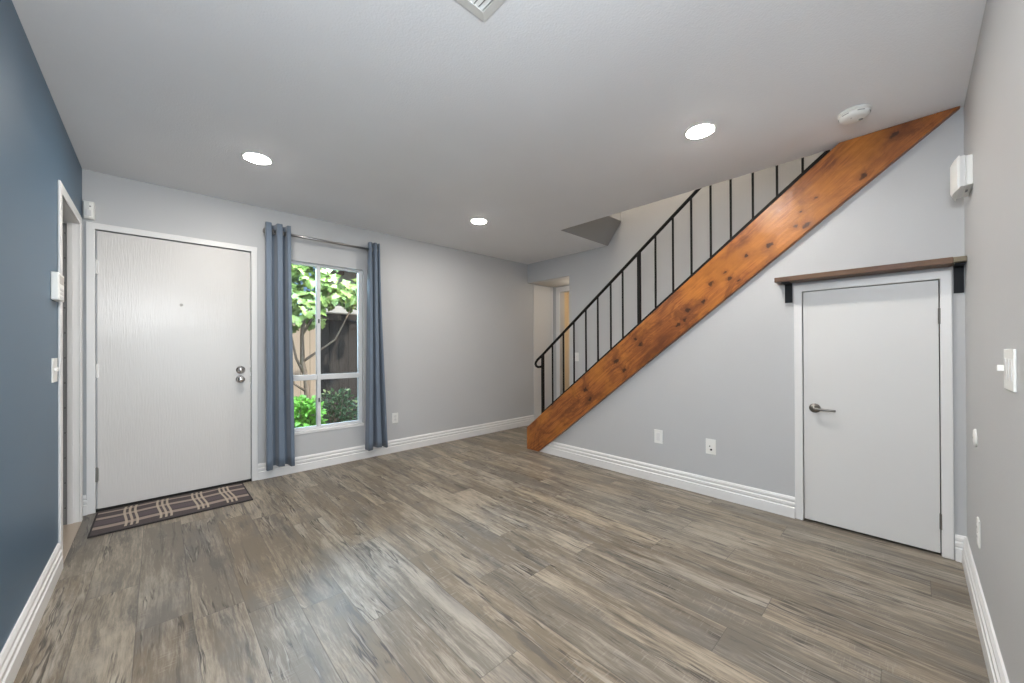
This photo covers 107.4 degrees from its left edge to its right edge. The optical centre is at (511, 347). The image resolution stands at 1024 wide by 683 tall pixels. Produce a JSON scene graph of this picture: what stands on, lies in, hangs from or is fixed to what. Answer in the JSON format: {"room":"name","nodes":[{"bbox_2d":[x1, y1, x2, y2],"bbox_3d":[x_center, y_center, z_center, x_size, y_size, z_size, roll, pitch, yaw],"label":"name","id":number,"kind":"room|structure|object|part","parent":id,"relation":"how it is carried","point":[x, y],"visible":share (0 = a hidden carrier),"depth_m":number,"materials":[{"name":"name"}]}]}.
{"room":"empty living room","nodes":[
{"label":"empty living room","id":0,"kind":"room"},
{"bbox_2d":[0,0,82,652],"bbox_3d":[-0.499,-0.063,-0.124,0.120,2.440,7.503,0,0,-43],"label":"wall","id":1,"kind":"structure","parent":0,"point":[37,151],"depth_m":1.53,"materials":[{"name":"blue paint"}]},
{"bbox_2d":[0,543,62,682],"bbox_3d":[-0.133,1.084,-0.409,0.019,0.140,6.598,0,0,-43],"label":"baseboard","id":2,"kind":"structure","parent":1,"relation":"attached to","point":[12,655],"depth_m":1.49,"materials":[{"name":"white paint"}]},
{"bbox_2d":[51,358,59,382],"bbox_3d":[-2.330,0.113,1.923,0.017,0.122,0.118,0,0,-43],"label":"light switch","id":3,"kind":"object","parent":1,"relation":"attached to","point":[54,361],"visible":1,"depth_m":1.91,"materials":[{"name":"white plastic"}]},
{"bbox_2d":[51,271,63,301],"bbox_3d":[-2.328,-0.311,1.929,0.029,0.140,0.147,0,0,-43],"label":"control panel","id":4,"kind":"object","parent":1,"relation":"attached to","point":[57,280],"visible":1,"depth_m":1.88,"materials":[{"name":"white plastic"}]},
{"bbox_2d":[58,180,82,562],"bbox_3d":[-2.719,0.140,2.246,0.132,2.068,0.786,0,0,-43],"label":"door frame","id":5,"kind":"structure","parent":1,"relation":"in","point":[70,418],"depth_m":2.49,"materials":[{"name":"white paint"}]},
{"bbox_2d":[82,169,551,494],"bbox_3d":[-1.221,-0.048,4.430,5.308,2.440,0.120,0,0,-43],"label":"wall","id":6,"kind":"structure","parent":0,"point":[458,345],"depth_m":4.35,"materials":[{"name":"grey paint"}]},
{"bbox_2d":[83,495,86,515],"bbox_3d":[-3.005,1.106,2.648,0.022,0.140,0.019,0,0,-43],"label":"baseboard","id":7,"kind":"structure","parent":6,"relation":"attached to","point":[84,496],"depth_m":2.64,"materials":[{"name":"white paint"}]},
{"bbox_2d":[83,200,94,219],"bbox_3d":[-2.991,-0.975,2.660,0.059,0.127,0.042,0,0,-43],"label":"sensor","id":8,"kind":"object","parent":6,"relation":"attached to","point":[88,206],"visible":1,"depth_m":2.65,"materials":[{"name":"white plastic"}]},
{"bbox_2d":[86,221,257,514],"bbox_3d":[-2.655,0.140,3.024,1.016,2.071,0.181,0,0,-43],"label":"door","id":9,"kind":"structure","parent":6,"relation":"in","point":[172,353],"depth_m":2.94,"materials":[{"name":"white paint"}]},
{"bbox_3d":[-2.338,0.270,3.244,0.066,0.066,0.069,0,0,-43],"label":"knob","id":10,"kind":"part","parent":9,"relation":"part of","materials":[{"name":"silver metal"}]},
{"bbox_2d":[264,229,377,251],"bbox_3d":[-1.832,-1.028,3.708,1.050,0.065,0.105,0,0,-43],"label":"curtain rod","id":11,"kind":"object","parent":6,"relation":"attached to","point":[292,235],"visible":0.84,"depth_m":3.66,"materials":[{"name":"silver metal"}]},
{"bbox_2d":[263,222,294,470],"bbox_3d":[-2.106,-0.018,3.395,0.232,2.184,0.117,0,0,-43],"label":"curtain","id":12,"kind":"object","parent":11,"relation":"hanging from","point":[280,440],"visible":1,"depth_m":3.38,"materials":[{"name":"blue fabric"}]},
{"bbox_2d":[365,242,387,450],"bbox_3d":[-1.451,-0.022,4.010,0.216,2.180,0.106,0,0,-43],"label":"curtain","id":13,"kind":"object","parent":11,"relation":"hanging from","point":[376,416],"visible":1,"depth_m":3.98,"materials":[{"name":"blue fabric"}]},
{"bbox_2d":[291,261,363,434],"bbox_3d":[-1.920,-0.003,3.743,0.861,1.654,0.093,0,0,-43],"label":"window","id":14,"kind":"structure","parent":6,"relation":"in","point":[318,376],"depth_m":3.77,"materials":[{"name":"white metal"}]},
{"bbox_3d":[-1.900,0.811,3.723,0.861,0.026,0.045,0,0,-43],"label":"sill","id":15,"kind":"part","parent":14,"relation":"part of","materials":[{"name":"white paint"}]},
{"bbox_2d":[392,413,397,423],"bbox_3d":[-1.318,0.789,4.245,0.072,0.116,0.008,0,0,-43],"label":"wall outlet","id":16,"kind":"object","parent":6,"relation":"attached to","point":[394,415],"visible":1,"depth_m":4.24,"materials":[{"name":"white plastic"}]},
{"bbox_2d":[258,415,533,479],"bbox_3d":[-0.961,1.102,4.571,3.570,0.140,0.019,0,0,-43],"label":"baseboard","id":17,"kind":"structure","parent":6,"relation":"attached to","point":[313,461],"depth_m":4.19,"materials":[{"name":"white paint"}]},
{"bbox_2d":[533,285,552,419],"bbox_3d":[0.501,0.094,5.956,0.453,2.148,0.014,0,0,-43],"label":"door","id":18,"kind":"structure","parent":6,"relation":"in","point":[542,296],"depth_m":5.94,"materials":[{"name":"paint"}]},
{"bbox_3d":[0.654,0.094,6.100,0.032,2.148,0.014,0,0,-43],"label":"casing","id":19,"kind":"part","parent":18,"relation":"part of","materials":[{"name":"white paint"}]},
{"bbox_2d":[12,0,985,263],"bbox_3d":[1.171,-1.417,1.457,4.724,0.260,7.743,0,0,-43],"label":"ceiling","id":20,"kind":"structure","parent":0,"point":[418,120],"depth_m":1.89,"materials":[{"name":"paint"}]},
{"bbox_2d":[241,151,272,164],"bbox_3d":[-1.705,-1.266,2.521,0.180,0.016,0.180,0,0,-43],"label":"recessed light","id":21,"kind":"object","parent":20,"relation":"in","point":[253,157],"visible":1,"depth_m":2.50,"materials":[{"name":"white plastic"}]},
{"bbox_2d":[244,153,269,163],"bbox_3d":[-1.705,-1.263,2.521,0.142,0.010,0.142,0,0,-43],"label":"diffuser","id":22,"kind":"object","parent":21,"relation":"attached to","point":[257,158],"depth_m":2.50,"materials":[{"name":"white plastic"}]},
{"bbox_2d":[470,218,487,223],"bbox_3d":[-0.332,-1.269,3.777,0.180,0.016,0.180,0,0,-43],"label":"recessed light","id":23,"kind":"object","parent":20,"relation":"in","point":[475,220],"visible":1,"depth_m":3.75,"materials":[{"name":"white plastic"}]},
{"bbox_2d":[472,219,485,223],"bbox_3d":[-0.332,-1.266,3.777,0.142,0.010,0.142,0,0,-43],"label":"diffuser","id":24,"kind":"object","parent":23,"relation":"attached to","point":[475,221],"depth_m":3.76,"materials":[{"name":"white plastic"}]},
{"bbox_2d":[456,0,505,21],"bbox_3d":[-0.133,-1.276,1.238,0.358,0.010,0.312,0,0,-43],"label":"ceiling vent","id":25,"kind":"object","parent":20,"relation":"in","point":[483,9],"visible":1,"depth_m":1.40,"materials":[{"name":"white plastic"}]},
{"bbox_2d":[684,122,716,139],"bbox_3d":[1.114,-1.280,2.228,0.180,0.016,0.180,0,0,-43],"label":"recessed light","id":26,"kind":"object","parent":20,"relation":"in","point":[704,129],"visible":1,"depth_m":2.21,"materials":[{"name":"white plastic"}]},
{"bbox_2d":[687,124,713,137],"bbox_3d":[1.114,-1.278,2.228,0.142,0.010,0.142,0,0,-43],"label":"diffuser","id":27,"kind":"object","parent":26,"relation":"attached to","point":[697,130],"depth_m":2.21,"materials":[{"name":"white plastic"}]},
{"bbox_2d":[837,104,871,124],"bbox_3d":[1.871,-1.267,2.058,0.142,0.043,0.142,0,0,-43],"label":"smoke detector","id":28,"kind":"object","parent":20,"relation":"attached to","point":[852,115],"visible":1,"depth_m":2.03,"materials":[{"name":"white plastic"}]},
{"bbox_2d":[14,425,989,682],"bbox_3d":[1.761,1.212,2.007,7.888,0.120,7.723,0,0,-43],"label":"floor","id":29,"kind":"structure","parent":0,"point":[490,557],"depth_m":1.82,"materials":[{"name":"plastic"}]},
{"bbox_2d":[87,482,252,538],"bbox_3d":[-2.476,1.169,2.790,0.850,0.009,0.505,0,0,-43],"label":"door mat","id":30,"kind":"object","parent":29,"relation":"on","point":[113,520],"visible":1,"depth_m":2.73,"materials":[{"name":"brown fabric"}]},
{"bbox_2d":[527,106,959,451],"bbox_3d":[1.645,-0.362,3.508,0.986,3.035,3.271,0,0,-43],"label":"staircase","id":31,"kind":"structure","parent":29,"relation":"on","point":[839,173],"depth_m":2.83,"materials":[{"name":"brown wood"}]},
{"bbox_3d":[0.352,0.412,4.289,0.027,0.664,0.027,0,0,-43],"label":"post","id":32,"kind":"part","parent":31,"relation":"part of","materials":[{"name":"black metal"}]},
{"bbox_3d":[1.140,-0.825,3.448,0.029,2.104,2.570,0,0,-43],"label":"handrail","id":33,"kind":"part","parent":31,"relation":"part of","materials":[{"name":"black metal"}]},
{"bbox_3d":[1.159,-0.539,3.429,0.027,0.658,0.027,0,0,-43],"label":"post","id":34,"kind":"part","parent":31,"relation":"part of","materials":[{"name":"black metal"}]},
{"bbox_3d":[1.208,-0.272,3.376,0.028,2.058,2.540,0,0,-43],"label":"rail","id":35,"kind":"part","parent":31,"relation":"part of","materials":[{"name":"black metal"}]},
{"bbox_2d":[535,278,568,286],"bbox_3d":[0.834,-1.061,5.603,0.464,0.147,0.998,0,0,-43],"label":"ceiling","id":36,"kind":"structure","parent":0,"point":[562,282],"depth_m":5.75,"materials":[{"name":"paint"}]},
{"bbox_2d":[552,285,568,399],"bbox_3d":[1.017,-0.055,5.822,0.110,2.440,0.918,0,0,-43],"label":"wall","id":37,"kind":"structure","parent":0,"point":[562,313],"depth_m":6.07,"materials":[{"name":"grey paint"}]},
{"bbox_2d":[556,286,568,398],"bbox_3d":[0.992,0.098,5.758,0.014,2.135,0.810,0,0,-43],"label":"door frame","id":38,"kind":"structure","parent":37,"relation":"in","point":[566,288],"depth_m":6.01,"materials":[{"name":"white paint"}]},
{"bbox_2d":[564,292,568,389],"bbox_3d":[0.576,-0.048,7.598,1.650,2.440,0.120,0,0,-43],"label":"door","id":39,"kind":"structure","parent":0,"point":[566,293],"depth_m":8.07,"materials":[{"name":"beige paint"}]},
{"bbox_2d":[568,292,569,386],"bbox_3d":[1.942,-0.055,7.459,0.150,2.440,2.195,0,0,-43],"label":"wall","id":40,"kind":"structure","parent":0,"point":[568,292],"depth_m":8.10,"materials":[{"name":"beige paint"}]},
{"bbox_2d":[610,212,620,220],"bbox_3d":[0.942,-2.663,4.303,0.916,2.250,0.120,0,0,-43],"label":"wall","id":41,"kind":"structure","parent":0,"point":[617,216],"depth_m":4.52,"materials":[{"name":"grey paint"}]},
{"bbox_2d":[561,216,620,245],"bbox_3d":[0.927,-1.408,4.321,0.914,0.262,0.195,0,0,-43],"label":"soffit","id":42,"kind":"structure","parent":41,"relation":"attached to","point":[602,230],"depth_m":4.41,"materials":[{"name":"grey paint"}]},
{"bbox_2d":[527,149,831,385],"bbox_3d":[2.849,-1.326,3.034,0.120,4.950,7.503,0,0,-43],"label":"wall","id":43,"kind":"structure","parent":0,"point":[588,272],"depth_m":4.35,"materials":[{"name":"grey paint"}]},
{"bbox_2d":[575,353,578,360],"bbox_3d":[0.864,0.119,5.047,0.017,0.116,0.072,0,0,-43],"label":"light switch","id":44,"kind":"object","parent":43,"relation":"attached to","point":[576,354],"visible":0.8,"depth_m":5.04,"materials":[{"name":"white plastic"}]},
{"bbox_2d":[553,107,966,559],"bbox_3d":[1.374,-0.063,3.187,0.070,2.440,3.151,0,0,-43],"label":"wall","id":45,"kind":"structure","parent":0,"point":[728,380],"depth_m":2.66,"materials":[{"name":"grey paint"}]},
{"bbox_2d":[654,429,662,443],"bbox_3d":[1.263,0.764,3.249,0.008,0.116,0.072,0,0,-43],"label":"wall outlet","id":46,"kind":"object","parent":45,"relation":"attached to","point":[658,435],"visible":1,"depth_m":3.25,"materials":[{"name":"white plastic"}]},
{"bbox_2d":[540,441,794,518],"bbox_3d":[1.109,1.089,3.406,0.019,0.140,2.356,0,0,-43],"label":"baseboard","id":47,"kind":"structure","parent":45,"relation":"attached to","point":[781,504],"depth_m":3.07,"materials":[{"name":"white paint"}]},
{"bbox_2d":[706,438,715,454],"bbox_3d":[1.552,0.771,2.939,0.012,0.118,0.074,0,0,-43],"label":"cable jack","id":48,"kind":"object","parent":45,"relation":"attached to","point":[710,443],"visible":1,"depth_m":2.94,"materials":[{"name":"white plastic"}]},
{"bbox_2d":[774,256,966,302],"bbox_3d":[2.093,-0.384,2.271,0.135,0.179,0.827,0,0,-43],"label":"wall shelf","id":49,"kind":"object","parent":45,"relation":"attached to","point":[958,263],"visible":1,"depth_m":2.16,"materials":[{"name":"brown wood"}]},
{"bbox_3d":[2.361,-0.460,1.987,0.135,0.026,0.045,0,0,-43],"label":"shelf","id":50,"kind":"part","parent":49,"relation":"part of","materials":[{"name":"brown wood"}]},
{"bbox_2d":[794,270,953,559],"bbox_3d":[2.165,0.363,2.306,0.125,1.574,0.699,0,0,-43],"label":"door","id":51,"kind":"structure","parent":45,"relation":"in","point":[878,360],"depth_m":2.26,"materials":[{"name":"white paint"}]},
{"bbox_3d":[1.974,0.395,2.458,0.053,0.062,0.062,0,0,-43],"label":"lever handle","id":52,"kind":"part","parent":51,"relation":"part of","materials":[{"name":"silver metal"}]},
{"bbox_3d":[1.997,0.395,2.408,0.020,0.020,0.114,0,0,-43],"label":"lever","id":53,"kind":"part","parent":51,"relation":"part of","materials":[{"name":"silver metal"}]},
{"bbox_2d":[955,534,966,562],"bbox_3d":[2.412,1.079,2.021,0.019,0.140,0.042,0,0,-43],"label":"baseboard","id":54,"kind":"structure","parent":45,"relation":"attached to","point":[959,539],"depth_m":2.02,"materials":[{"name":"white paint"}]},
{"bbox_2d":[964,0,1023,682],"bbox_3d":[2.080,-1.326,1.614,2.946,4.950,0.120,0,0,-43],"label":"wall","id":55,"kind":"structure","parent":0,"point":[994,100],"depth_m":1.27,"materials":[{"name":"grey paint"}]},
{"bbox_2d":[950,154,972,200],"bbox_3d":[2.170,-0.820,1.822,0.230,0.152,0.064,0,0,-43],"label":"door chime","id":56,"kind":"object","parent":55,"relation":"attached to","point":[961,169],"visible":1,"depth_m":1.75,"materials":[{"name":"white plastic"}]},
{"bbox_2d":[972,429,976,446],"bbox_3d":[2.086,0.404,1.698,0.080,0.080,0.012,0,0,-43],"label":"round cover","id":57,"kind":"object","parent":55,"relation":"attached to","point":[974,436],"visible":1,"depth_m":1.68,"materials":[{"name":"white plastic"}]},
{"bbox_2d":[976,517,980,548],"bbox_3d":[2.016,0.797,1.627,0.072,0.116,0.008,0,0,-43],"label":"wall outlet","id":58,"kind":"object","parent":55,"relation":"attached to","point":[978,524],"visible":1,"depth_m":1.60,"materials":[{"name":"white plastic"}]},
{"bbox_2d":[962,537,1008,682],"bbox_3d":[1.699,1.080,1.334,1.999,0.140,0.019,0,0,-43],"label":"baseboard","id":59,"kind":"structure","parent":55,"relation":"attached to","point":[996,670],"depth_m":1.45,"materials":[{"name":"white paint"}]},
{"bbox_2d":[997,349,1016,391],"bbox_3d":[1.431,0.063,1.091,0.155,0.118,0.022,0,0,-43],"label":"light switch","id":60,"kind":"object","parent":55,"relation":"attached to","point":[1009,367],"visible":1,"depth_m":1.06,"materials":[{"name":"white plastic"}]},
{"bbox_3d":[1.436,0.063,1.086,0.155,0.118,0.006,0,0,-43],"label":"plate","id":61,"kind":"part","parent":60,"relation":"part of","materials":[{"name":"white plastic"}]},
{"label":"outside","id":62,"kind":"structure","parent":0,"visible":0},
{"bbox_3d":[-4.745,1.409,7.967,10.000,0.380,9.877,0,0,-43],"label":"ground","id":63,"kind":"structure","parent":62,"visible":0},
{"bbox_2d":[292,317,315,421],"bbox_3d":[-4.461,0.330,5.254,3.700,1.760,0.090,0,0,-43],"label":"wooden fence","id":64,"kind":"object","parent":63,"relation":"on","point":[309,336],"visible":0.02,"depth_m":6.27,"materials":[{"name":"beige wood"}]},
{"bbox_2d":[294,395,327,427],"bbox_3d":[-2.505,0.878,4.504,0.592,0.663,0.568,0,0,-43],"label":"bush","id":65,"kind":"object","parent":63,"relation":"on","point":[307,406],"visible":0.41,"depth_m":4.44,"materials":[{"name":"green plant"}]},
{"bbox_2d":[291,264,356,422],"bbox_3d":[-2.575,-0.189,4.973,1.664,2.843,1.240,0,0,-43],"label":"fig tree","id":66,"kind":"object","parent":63,"relation":"on","point":[346,293],"visible":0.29,"depth_m":4.83,"materials":[{"name":"green plant"}]},
{"bbox_2d":[309,306,356,314],"bbox_3d":[-2.197,0.198,8.503,4.550,2.020,0.280,0,0,-43],"label":"wall","id":67,"kind":"structure","parent":63,"relation":"on","point":[338,309],"depth_m":7.27,"materials":[{"name":"beige paint"}]},
{"bbox_2d":[312,387,357,424],"bbox_3d":[-2.367,0.884,5.044,0.645,0.721,0.538,0,0,-43],"label":"bush","id":68,"kind":"object","parent":63,"relation":"on","point":[342,418],"visible":0.62,"depth_m":5.03,"materials":[{"name":"green plant"}]},
{"bbox_2d":[320,313,357,423],"bbox_3d":[-1.790,0.331,6.531,2.860,1.740,0.090,0,0,-43],"label":"wooden fence","id":69,"kind":"object","parent":63,"relation":"on","point":[340,356],"visible":0.04,"depth_m":5.75,"materials":[{"name":"wood"}]},
{"bbox_3d":[-1.793,-0.459,6.532,2.860,0.080,0.029,0,0,-43],"label":"rail","id":70,"kind":"part","parent":69,"relation":"part of","materials":[{"name":"wood"}]},
{"bbox_2d":[323,270,356,305],"bbox_3d":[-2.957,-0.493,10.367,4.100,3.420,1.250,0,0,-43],"label":"house","id":71,"kind":"structure","parent":63,"relation":"on","point":[347,276],"depth_m":9.30,"materials":[{"name":"beige paint"}]}
]}

